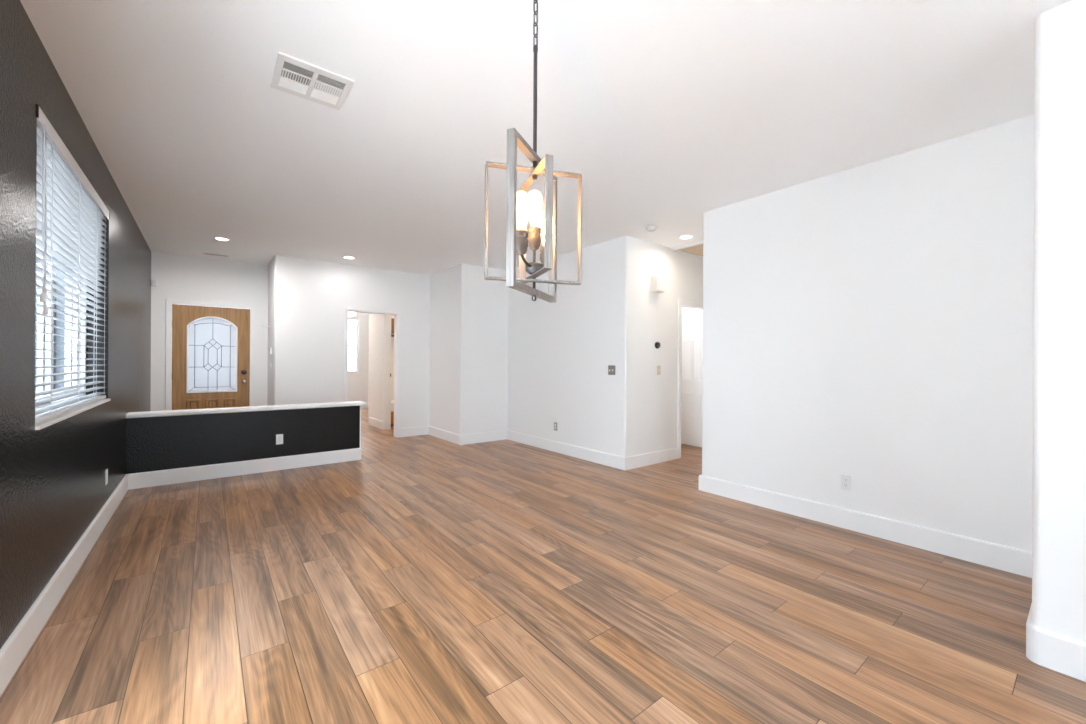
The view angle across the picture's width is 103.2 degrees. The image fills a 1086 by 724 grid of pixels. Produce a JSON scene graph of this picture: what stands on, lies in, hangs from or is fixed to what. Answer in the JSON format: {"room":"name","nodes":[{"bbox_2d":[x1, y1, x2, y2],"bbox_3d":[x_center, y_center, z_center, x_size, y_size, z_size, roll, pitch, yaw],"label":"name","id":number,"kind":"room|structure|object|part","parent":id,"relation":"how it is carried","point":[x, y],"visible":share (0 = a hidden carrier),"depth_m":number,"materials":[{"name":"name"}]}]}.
{"room":"empty living room","nodes":[
{"label":"empty living room","id":0,"kind":"room"},
{"bbox_2d":[0,0,150,648],"bbox_3d":[-2.061,-0.124,1.474,0.200,2.740,11.460,0,0,-38],"label":"wall","id":1,"kind":"structure","parent":0,"point":[53,487],"depth_m":2.03,"materials":[{"name":"black paint"}]},
{"bbox_2d":[0,474,127,696],"bbox_3d":[-1.275,1.175,0.632,0.016,0.150,8.957,0,0,-38],"label":"baseboard","id":2,"kind":"structure","parent":1,"relation":"attached to","point":[14,650],"depth_m":2.11,"materials":[{"name":"white paint"}]},
{"bbox_2d":[35,239,110,429],"bbox_3d":[-2.930,-0.436,2.621,0.195,1.487,1.810,0,0,-38],"label":"window","id":3,"kind":"structure","parent":1,"relation":"in","point":[45,337],"depth_m":2.58,"materials":[{"name":"white plastic"}]},
{"bbox_3d":[-2.720,-0.441,2.262,0.024,1.375,0.885,0,0,-38],"label":"sash","id":4,"kind":"part","parent":3,"relation":"part of","materials":[{"name":"white plastic"}]},
{"bbox_3d":[-3.248,-0.444,2.897,0.024,1.375,0.885,0,0,-38],"label":"sash","id":5,"kind":"part","parent":3,"relation":"part of","materials":[{"name":"white plastic"}]},
{"bbox_3d":[-2.983,-0.442,2.580,0.060,1.475,1.810,0,0,-38],"label":"frame","id":6,"kind":"part","parent":3,"relation":"part of","materials":[{"name":"white plastic"}]},
{"bbox_2d":[35,104,109,423],"bbox_3d":[-2.882,-0.449,2.658,0.084,1.465,1.808,0,0,-38],"label":"blind","id":7,"kind":"object","parent":3,"relation":"attached to","point":[70,214],"visible":0.78,"depth_m":2.47,"materials":[{"name":"white plastic"}]},
{"bbox_3d":[-2.340,-0.726,2.010,0.007,0.800,0.007,0,0,38],"label":"pull cord","id":8,"kind":"part","parent":7,"relation":"part of","materials":[{"name":"white plastic"}]},
{"bbox_3d":[-2.512,-0.430,2.161,0.058,1.395,0.002,0,0,-38],"label":"ladder cord","id":9,"kind":"part","parent":7,"relation":"part of","materials":[{"name":"white fabric"}]},
{"bbox_3d":[-2.358,-0.739,2.034,0.007,0.775,0.007,0,0,38],"label":"pull cord","id":10,"kind":"part","parent":7,"relation":"part of","materials":[{"name":"white plastic"}]},
{"bbox_3d":[-2.368,-0.701,2.046,0.007,0.850,0.007,0,0,38],"label":"pull cord","id":11,"kind":"part","parent":7,"relation":"part of","materials":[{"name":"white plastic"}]},
{"bbox_3d":[-2.897,0.274,2.650,0.052,0.020,1.786,0,0,-38],"label":"rail","id":12,"kind":"part","parent":7,"relation":"part of","materials":[{"name":"white plastic"}]},
{"bbox_3d":[-2.880,-0.432,2.635,0.058,1.395,0.002,0,0,-38],"label":"ladder cord","id":13,"kind":"part","parent":7,"relation":"part of","materials":[{"name":"white fabric"}]},
{"bbox_3d":[-3.200,-0.433,3.045,0.058,1.395,0.002,0,0,-38],"label":"ladder cord","id":14,"kind":"part","parent":7,"relation":"part of","materials":[{"name":"white fabric"}]},
{"bbox_3d":[-3.384,-0.434,3.281,0.058,1.395,0.002,0,0,-38],"label":"ladder cord","id":15,"kind":"part","parent":7,"relation":"part of","materials":[{"name":"white fabric"}]},
{"bbox_3d":[-2.911,0.299,2.640,0.135,0.018,1.810,0,0,-38],"label":"sill","id":16,"kind":"part","parent":3,"relation":"part of","materials":[{"name":"white paint"}]},
{"bbox_2d":[105,469,107,484],"bbox_3d":[-3.385,0.892,3.337,0.009,0.114,0.070,0,0,-38],"label":"wall outlet","id":17,"kind":"object","parent":1,"relation":"attached to","point":[106,470],"visible":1,"depth_m":3.32,"materials":[{"name":"white plastic"}]},
{"bbox_2d":[150,252,267,410],"bbox_3d":[-4.862,-0.140,6.429,1.470,2.740,0.200,0,0,-38],"label":"wall","id":18,"kind":"structure","parent":0,"point":[180,277],"depth_m":6.25,"materials":[{"name":"white paint"}]},
{"bbox_2d":[152,279,156,285],"bbox_3d":[-5.336,-1.088,5.905,0.056,0.090,0.038,0,0,-38],"label":"sensor","id":19,"kind":"object","parent":18,"relation":"attached to","point":[154,282],"visible":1,"depth_m":5.89,"materials":[{"name":"white plastic"}]},
{"bbox_2d":[165,299,253,410],"bbox_3d":[-4.898,0.175,6.359,1.023,2.110,0.257,0,0,-38],"label":"door","id":20,"kind":"structure","parent":18,"relation":"in","point":[209,363],"depth_m":6.30,"materials":[{"name":"brown wood"}]},
{"bbox_3d":[-5.021,0.804,6.178,0.156,0.530,0.030,0,0,-38],"label":"raised panel","id":21,"kind":"part","parent":20,"relation":"part of","materials":[{"name":"brown wood"}]},
{"bbox_3d":[-4.867,-0.110,6.338,0.571,1.086,0.008,0,0,-38],"label":"glass panel","id":22,"kind":"part","parent":20,"relation":"part of","materials":[{"name":"glass"}]},
{"bbox_3d":[-4.853,0.805,6.308,0.156,0.530,0.030,0,0,-38],"label":"raised panel","id":23,"kind":"part","parent":20,"relation":"part of","materials":[{"name":"brown wood"}]},
{"bbox_3d":[-4.685,0.806,6.439,0.156,0.530,0.030,0,0,-38],"label":"raised panel","id":24,"kind":"part","parent":20,"relation":"part of","materials":[{"name":"brown wood"}]},
{"bbox_2d":[126,406,359,473],"bbox_3d":[-3.221,0.894,4.868,2.150,0.690,0.120,0,0,-38],"label":"wall","id":25,"kind":"structure","parent":0,"point":[181,441],"depth_m":4.68,"materials":[{"name":"black paint"}]},
{"bbox_2d":[128,448,360,489],"bbox_3d":[-3.169,1.164,4.824,2.149,0.150,0.016,0,0,-38],"label":"baseboard","id":26,"kind":"structure","parent":25,"relation":"attached to","point":[204,472],"depth_m":4.68,"materials":[{"name":"white paint"}]},
{"bbox_2d":[126,401,364,417],"bbox_3d":[-3.199,0.528,4.884,2.200,0.043,0.210,0,0,-38],"label":"trim","id":27,"kind":"structure","parent":25,"relation":"attached to","point":[351,403],"depth_m":4.68,"materials":[{"name":"white paint"}]},
{"bbox_2d":[276,434,282,444],"bbox_3d":[-3.025,0.888,4.939,0.070,0.114,0.009,0,0,-38],"label":"wall outlet","id":28,"kind":"object","parent":25,"relation":"attached to","point":[279,438],"visible":1,"depth_m":4.94,"materials":[{"name":"white plastic"}]},
{"bbox_2d":[360,406,360,447],"bbox_3d":[-2.367,0.899,5.534,0.015,0.690,0.122,0,0,-38],"label":"trim","id":29,"kind":"structure","parent":25,"relation":"attached to","point":[360,406],"depth_m":5.49,"materials":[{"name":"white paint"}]},
{"bbox_2d":[267,255,429,427],"bbox_3d":[-2.510,-0.127,7.564,3.865,2.740,0.900,0,0,-38],"label":"wall","id":30,"kind":"structure","parent":0,"point":[308,299],"depth_m":6.46,"materials":[{"name":"white paint"}]},
{"bbox_2d":[344,307,399,437],"bbox_3d":[-2.742,0.204,6.890,0.855,2.075,0.150,0,0,-38],"label":"door frame","id":31,"kind":"structure","parent":30,"relation":"attached to","point":[396,314],"depth_m":7.07,"materials":[{"name":"white paint"}]},
{"bbox_2d":[400,426,427,436],"bbox_3d":[-2.165,1.170,7.258,0.505,0.150,0.016,0,0,-38],"label":"baseboard","id":32,"kind":"structure","parent":30,"relation":"attached to","point":[420,430],"depth_m":7.24,"materials":[{"name":"white paint"}]},
{"bbox_2d":[348,313,368,402],"bbox_3d":[-3.776,-0.134,9.189,3.865,2.740,4.780,0,0,-38],"label":"wall","id":33,"kind":"structure","parent":0,"point":[358,382],"depth_m":11.30,"materials":[{"name":"white paint"}]},
{"bbox_2d":[348,318,358,372],"bbox_3d":[-5.256,-0.435,10.988,1.010,1.415,0.060,0,0,-38],"label":"window","id":34,"kind":"structure","parent":33,"relation":"in","point":[356,319],"depth_m":11.26,"materials":[{"name":"white plastic"}]},
{"bbox_2d":[361,403,367,408],"bbox_3d":[-5.174,1.153,10.973,3.625,0.150,0.016,0,0,-38],"label":"baseboard","id":35,"kind":"structure","parent":33,"relation":"attached to","point":[365,406],"depth_m":11.35,"materials":[{"name":"white paint"}]},
{"bbox_2d":[391,318,393,336],"bbox_3d":[-2.853,-0.691,8.793,0.800,0.356,0.215,0,0,-38],"label":"upper cabinet","id":36,"kind":"object","parent":33,"relation":"attached to","point":[392,319],"visible":0.02,"depth_m":8.55,"materials":[{"name":"brown wood"}]},
{"bbox_2d":[368,313,393,429],"bbox_3d":[-2.429,-0.127,8.825,1.945,2.740,0.950,0,0,-38],"label":"wall","id":37,"kind":"structure","parent":0,"point":[381,343],"depth_m":8.06,"materials":[{"name":"white paint"}]},
{"bbox_2d":[369,417,383,429],"bbox_3d":[-3.172,1.164,8.175,0.016,0.150,0.830,0,0,-38],"label":"baseboard","id":38,"kind":"structure","parent":37,"relation":"attached to","point":[376,423],"depth_m":8.13,"materials":[{"name":"white paint"}]},
{"bbox_2d":[429,263,507,434],"bbox_3d":[-1.220,-0.120,7.246,0.960,2.740,1.188,0,0,-38],"label":"wall","id":39,"kind":"structure","parent":0,"point":[468,313],"depth_m":6.78,"materials":[{"name":"white paint"}]},
{"bbox_2d":[0,409,1085,723],"bbox_3d":[-0.649,1.313,5.078,6.870,0.120,15.400,0,0,-38],"label":"floor","id":40,"kind":"structure","parent":0,"point":[420,579],"depth_m":2.17,"materials":[{"name":"brown wood"}]},
{"bbox_2d":[391,400,393,425],"bbox_3d":[-2.752,1.012,8.651,0.860,0.460,0.555,0,0,-38],"label":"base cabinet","id":41,"kind":"object","parent":40,"relation":"on","point":[392,401],"visible":0.02,"depth_m":8.24,"materials":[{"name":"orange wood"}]},
{"bbox_3d":[-2.771,1.069,8.332,0.390,0.205,0.016,0,0,-38],"label":"door","id":42,"kind":"part","parent":41,"relation":"part of","materials":[{"name":"orange wood"}]},
{"bbox_2d":[20,0,1071,274],"bbox_3d":[-0.633,-1.547,5.078,6.870,0.120,15.400,0,0,-38],"label":"ceiling","id":43,"kind":"structure","parent":0,"point":[670,113],"depth_m":2.47,"materials":[{"name":"white paint"}]},
{"bbox_2d":[202,252,228,257],"bbox_3d":[-4.593,-1.503,6.037,0.300,0.011,0.130,0,0,-38],"label":"ceiling vent","id":44,"kind":"object","parent":43,"relation":"in","point":[204,253],"visible":1,"depth_m":6.03,"materials":[{"name":"white metal"}]},
{"bbox_2d":[213,237,230,241],"bbox_3d":[-3.928,-1.501,5.262,0.184,0.008,0.184,0,0,-38],"label":"recessed light","id":45,"kind":"object","parent":43,"relation":"in","point":[215,238],"visible":1,"depth_m":5.27,"materials":[{"name":"white paint"}]},
{"bbox_2d":[271,52,353,109],"bbox_3d":[-1.234,-1.485,2.298,0.344,0.009,0.330,0,0,-38],"label":"ceiling vent","id":46,"kind":"object","parent":43,"relation":"in","point":[294,76],"visible":1,"depth_m":2.28,"materials":[{"name":"white metal"}]},
{"bbox_2d":[342,256,355,258],"bbox_3d":[-2.782,-1.495,6.167,0.184,0.008,0.184,0,0,-38],"label":"recessed light","id":47,"kind":"object","parent":43,"relation":"in","point":[344,257],"visible":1,"depth_m":6.15,"materials":[{"name":"white paint"}]},
{"bbox_2d":[484,0,582,302],"bbox_3d":[-0.030,-0.855,1.600,0.369,1.257,0.308,0,0,-38],"label":"pendant light","id":48,"kind":"object","parent":43,"relation":"hanging from","point":[517,241],"visible":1,"depth_m":1.54,"materials":[{"name":"grey metal"}]},
{"bbox_2d":[516,198,527,254],"bbox_3d":[-0.076,-0.486,1.502,0.065,0.223,0.065,0,0,-38],"label":"socket","id":49,"kind":"object","parent":48,"relation":"attached to","point":[521,235],"depth_m":1.49,"materials":[{"name":"brown metal"}]},
{"bbox_3d":[-0.061,-0.365,1.536,0.010,0.040,0.082,0,0,24],"label":"arm","id":50,"kind":"part","parent":48,"relation":"part of"},
{"bbox_3d":[-0.032,-0.507,1.600,0.369,0.517,0.232,0,0,-38],"label":"frame","id":51,"kind":"part","parent":48,"relation":"part of","materials":[{"name":"grey metal"}]},
{"bbox_3d":[-0.032,-0.508,1.600,0.368,0.419,0.030,0,0,-16],"label":"frame","id":52,"kind":"part","parent":48,"relation":"part of","materials":[{"name":"grey metal"}]},
{"bbox_2d":[528,197,540,249],"bbox_3d":[-0.032,-0.528,1.600,0.065,0.223,0.065,0,0,-38],"label":"socket","id":53,"kind":"object","parent":48,"relation":"attached to","point":[534,237],"depth_m":1.59,"materials":[{"name":"brown metal"}]},
{"bbox_3d":[-0.032,-0.394,1.600,0.010,0.067,0.010,0,0,-38],"label":"arm","id":54,"kind":"part","parent":48,"relation":"part of"},
{"bbox_3d":[-0.029,-0.927,1.600,0.020,0.498,0.020,0,0,-38],"label":"rod","id":55,"kind":"part","parent":48,"relation":"part of","materials":[{"name":"grey metal"}]},
{"bbox_3d":[-0.027,-1.320,1.600,0.017,0.311,0.018,0,0,1],"label":"chain","id":56,"kind":"part","parent":48,"relation":"part of","materials":[{"name":"grey metal"}]},
{"bbox_3d":[-0.032,-0.509,1.600,0.029,0.383,0.316,0,0,-19],"label":"frame","id":57,"kind":"part","parent":48,"relation":"part of","materials":[{"name":"grey metal"}]},
{"bbox_2d":[540,218,544,266],"bbox_3d":[0.012,-0.485,1.698,0.065,0.223,0.065,0,0,-38],"label":"socket","id":58,"kind":"object","parent":48,"relation":"attached to","point":[543,221],"depth_m":1.68,"materials":[{"name":"brown metal"}]},
{"bbox_2d":[644,225,657,231],"bbox_3d":[1.181,-1.455,4.702,0.140,0.042,0.140,0,0,-38],"label":"smoke detector","id":59,"kind":"object","parent":43,"relation":"attached to","point":[649,228],"visible":1,"depth_m":4.67,"materials":[{"name":"white plastic"}]},
{"bbox_2d":[678,235,693,239],"bbox_3d":[1.687,-1.470,5.070,0.184,0.008,0.184,0,0,-38],"label":"recessed light","id":60,"kind":"object","parent":43,"relation":"in","point":[683,237],"visible":1,"depth_m":5.08,"materials":[{"name":"white paint"}]},
{"bbox_2d":[672,241,702,258],"bbox_3d":[2.310,-1.455,5.539,1.000,0.030,0.820,0,0,-38],"label":"ceiling vent","id":61,"kind":"object","parent":43,"relation":"in","point":[695,249],"visible":0.26,"depth_m":5.55,"materials":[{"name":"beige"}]},
{"bbox_2d":[681,307,702,446],"bbox_3d":[2.177,-0.101,5.936,1.110,2.740,1.910,0,0,-38],"label":"wall","id":62,"kind":"structure","parent":0,"point":[684,310],"depth_m":6.57,"materials":[{"name":"white paint"}]},
{"bbox_2d":[677,299,702,457],"bbox_3d":[2.100,0.219,5.982,0.932,2.100,0.146,0,0,-38],"label":"door frame","id":63,"kind":"structure","parent":62,"relation":"attached to","point":[681,302],"depth_m":5.66,"materials":[{"name":"white paint"}]},
{"bbox_2d":[681,311,702,446],"bbox_3d":[2.280,0.253,6.417,0.102,2.006,0.770,0,0,-38],"label":"door","id":64,"kind":"structure","parent":62,"relation":"in","point":[692,322],"depth_m":6.48,"materials":[{"name":"white paint"}]},
{"bbox_3d":[2.183,0.779,6.557,0.008,0.620,0.236,0,0,-38],"label":"raised panel","id":65,"kind":"part","parent":64,"relation":"part of","materials":[{"name":"white paint"}]},
{"bbox_3d":[2.190,-0.516,6.557,0.008,0.210,0.236,0,0,-38],"label":"raised panel","id":66,"kind":"part","parent":64,"relation":"part of","materials":[{"name":"white paint"}]},
{"bbox_3d":[2.187,-0.021,6.557,0.008,0.620,0.236,0,0,-38],"label":"raised panel","id":67,"kind":"part","parent":64,"relation":"part of","materials":[{"name":"white paint"}]},
{"bbox_3d":[2.389,0.780,6.292,0.008,0.620,0.236,0,0,-38],"label":"raised panel","id":68,"kind":"part","parent":64,"relation":"part of","materials":[{"name":"white paint"}]},
{"bbox_3d":[2.397,-0.515,6.292,0.008,0.210,0.236,0,0,-38],"label":"raised panel","id":69,"kind":"part","parent":64,"relation":"part of","materials":[{"name":"white paint"}]},
{"bbox_3d":[2.394,-0.020,6.292,0.008,0.620,0.236,0,0,-38],"label":"raised panel","id":70,"kind":"part","parent":64,"relation":"part of","materials":[{"name":"white paint"}]},
{"bbox_2d":[507,114,1034,551],"bbox_3d":[2.000,-0.102,5.381,2.072,2.740,5.712,0,0,-38],"label":"wall","id":71,"kind":"structure","parent":0,"point":[870,323],"depth_m":3.31,"materials":[{"name":"white paint"}]},
{"bbox_2d":[428,426,677,469],"bbox_3d":[-0.102,1.181,6.516,1.871,0.150,3.690,0,0,-38],"label":"baseboard","id":72,"kind":"structure","parent":71,"relation":"attached to","point":[636,461],"depth_m":5.84,"materials":[{"name":"white paint"}]},
{"bbox_2d":[608,365,614,374],"bbox_3d":[0.823,0.099,5.186,0.022,0.114,0.116,0,0,-38],"label":"light switch","id":73,"kind":"object","parent":71,"relation":"attached to","point":[611,368],"visible":1,"depth_m":5.19,"materials":[{"name":"plastic"}]},
{"bbox_2d":[651,275,664,292],"bbox_3d":[1.422,-0.963,5.316,0.176,0.196,0.094,0,0,-38],"label":"door chime","id":74,"kind":"object","parent":71,"relation":"attached to","point":[657,282],"visible":1,"depth_m":5.27,"materials":[{"name":"beige plastic"}]},
{"bbox_2d":[841,474,850,490],"bbox_3d":[2.312,0.919,3.282,0.009,0.114,0.070,0,0,-38],"label":"wall outlet","id":75,"kind":"object","parent":71,"relation":"attached to","point":[845,479],"visible":1,"depth_m":3.28,"materials":[{"name":"white plastic"}]},
{"bbox_2d":[699,474,1031,577],"bbox_3d":[2.283,1.195,3.410,0.136,0.150,2.246,0,0,-38],"label":"baseboard","id":76,"kind":"structure","parent":71,"relation":"attached to","point":[997,556],"depth_m":3.08,"materials":[{"name":"white paint"}]},
{"bbox_2d":[1032,0,1085,641],"bbox_3d":[3.591,-0.093,0.873,1.202,2.740,3.363,0,0,-38],"label":"wall column","id":77,"kind":"structure","parent":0,"point":[1059,318],"depth_m":1.77,"materials":[{"name":"white paint"}]},
{"bbox_2d":[1026,603,1085,681],"bbox_3d":[3.519,1.202,0.832,1.082,0.150,3.379,0,0,-38],"label":"baseboard","id":78,"kind":"structure","parent":77,"relation":"attached to","point":[1060,653],"depth_m":1.77,"materials":[{"name":"white paint"}]},
{"label":"outside","id":79,"kind":"structure","parent":0,"visible":0},
{"bbox_3d":[-3.081,1.455,3.944,60.000,0.170,70.000,0,0,-38],"label":"ground","id":80,"kind":"structure","parent":79,"visible":0},
{"bbox_2d":[35,252,70,397],"bbox_3d":[-6.893,-0.212,2.869,5.050,3.120,11.400,0,0,-38],"label":"neighbouring house","id":81,"kind":"structure","parent":80,"relation":"on","point":[56,346],"depth_m":6.41,"materials":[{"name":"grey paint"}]}
]}

